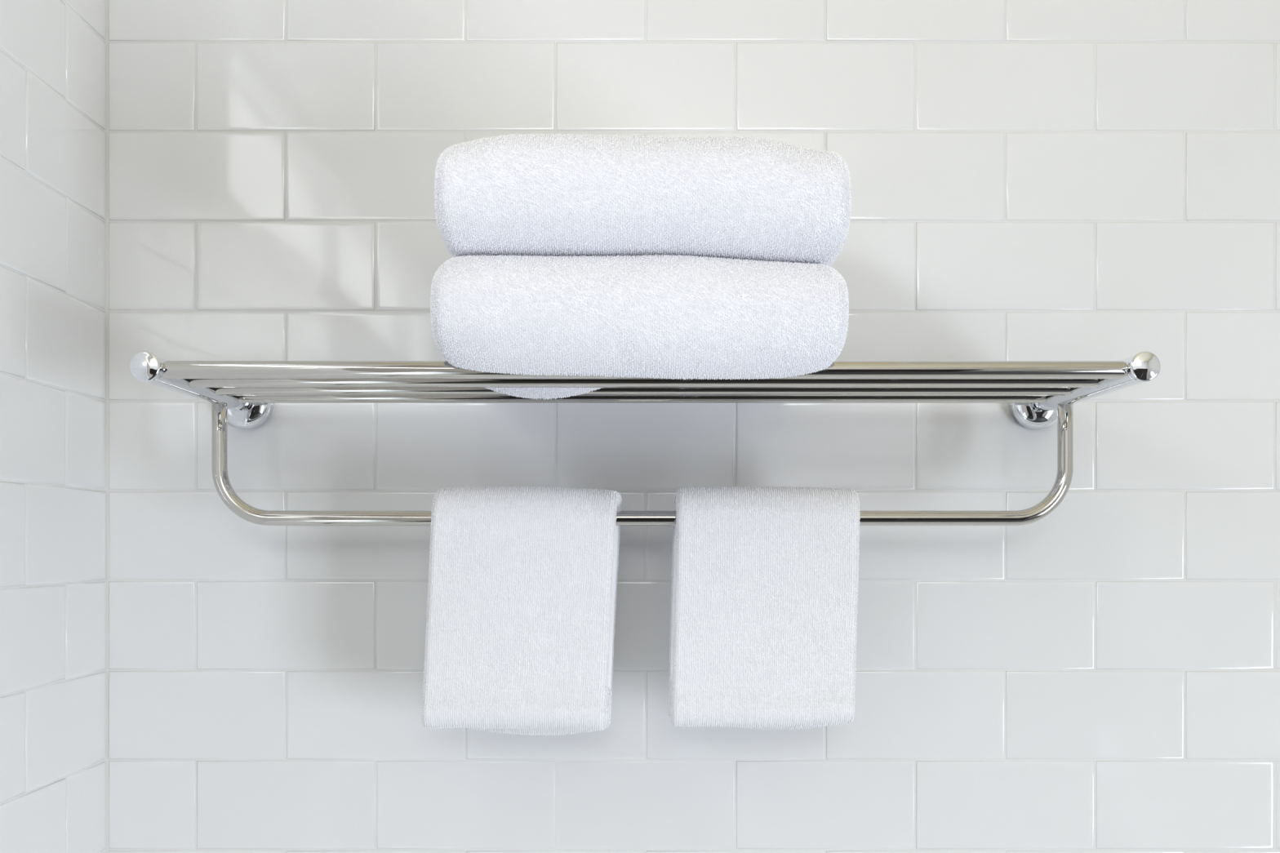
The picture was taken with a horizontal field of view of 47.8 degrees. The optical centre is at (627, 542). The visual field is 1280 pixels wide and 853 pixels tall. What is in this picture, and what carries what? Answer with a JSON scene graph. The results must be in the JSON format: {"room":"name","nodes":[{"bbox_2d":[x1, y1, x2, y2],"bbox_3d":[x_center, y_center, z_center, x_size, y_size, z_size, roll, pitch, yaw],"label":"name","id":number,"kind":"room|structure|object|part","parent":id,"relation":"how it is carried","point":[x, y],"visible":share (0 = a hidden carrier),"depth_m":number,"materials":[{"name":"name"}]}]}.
{"room":"bathroom","nodes":[
{"label":"bathroom","id":0,"kind":"room"},
{"bbox_2d":[0,0,105,852],"bbox_3d":[-0.500,0.150,-0.440,0.120,2.500,3.321,0,0,0],"label":"wall","id":1,"kind":"structure","parent":0,"point":[52,52],"depth_m":1.10,"materials":[{"name":"white tile"}]},
{"bbox_2d":[105,0,1279,852],"bbox_3d":[0.630,0.150,1.280,2.381,2.500,0.120,0,0,0],"label":"wall","id":2,"kind":"structure","parent":0,"point":[1031,180],"depth_m":1.22,"materials":[{"name":"white tile"}]},
{"bbox_2d":[129,351,1160,525],"bbox_3d":[0.012,-0.076,1.088,0.708,0.125,0.264,0,0,0],"label":"towel rack","id":3,"kind":"object","parent":2,"relation":"attached to","point":[242,394],"visible":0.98,"depth_m":1.09,"materials":[{"name":"silver metal"}]},
{"bbox_3d":[-0.321,-0.117,1.084,0.019,0.019,0.237,0,0,0],"label":"bracket arm","id":4,"kind":"part","parent":3,"relation":"part of","materials":[{"name":"silver metal"}]},
{"bbox_2d":[421,486,622,736],"bbox_3d":[-0.082,0.055,1.133,0.155,0.198,0.054,0,0,0],"label":"hand towel","id":5,"kind":"object","parent":3,"relation":"hanging from","point":[522,605],"visible":1,"depth_m":1.11,"materials":[{"name":"white fabric"}]},
{"bbox_2d":[430,253,848,399],"bbox_3d":[0.008,-0.149,1.058,0.272,0.087,0.278,0,0,0],"label":"bath towel","id":6,"kind":"object","parent":3,"relation":"on","point":[690,317],"visible":0.91,"depth_m":0.93,"materials":[{"name":"white fabric"}]},
{"bbox_2d":[434,133,852,266],"bbox_3d":[0.010,-0.228,1.060,0.272,0.090,0.274,0,0,0],"label":"bath towel","id":7,"kind":"object","parent":6,"relation":"on","point":[744,197],"visible":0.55,"depth_m":0.93,"materials":[{"name":"white fabric"}]},
{"bbox_3d":[0.012,-0.061,1.134,0.676,0.097,0.012,0,0,0],"label":"hanging rail","id":8,"kind":"part","parent":3,"relation":"part of","materials":[{"name":"silver metal"}]},
{"bbox_2d":[667,486,860,730],"bbox_3d":[0.106,0.052,1.133,0.148,0.193,0.053,0,0,0],"label":"hand towel","id":9,"kind":"object","parent":3,"relation":"hanging from","point":[764,597],"visible":1,"depth_m":1.11,"materials":[{"name":"white fabric"}]},
{"bbox_3d":[0.344,-0.117,1.084,0.019,0.019,0.237,0,0,0],"label":"bracket arm","id":10,"kind":"part","parent":3,"relation":"part of","materials":[{"name":"silver metal"}]}
]}

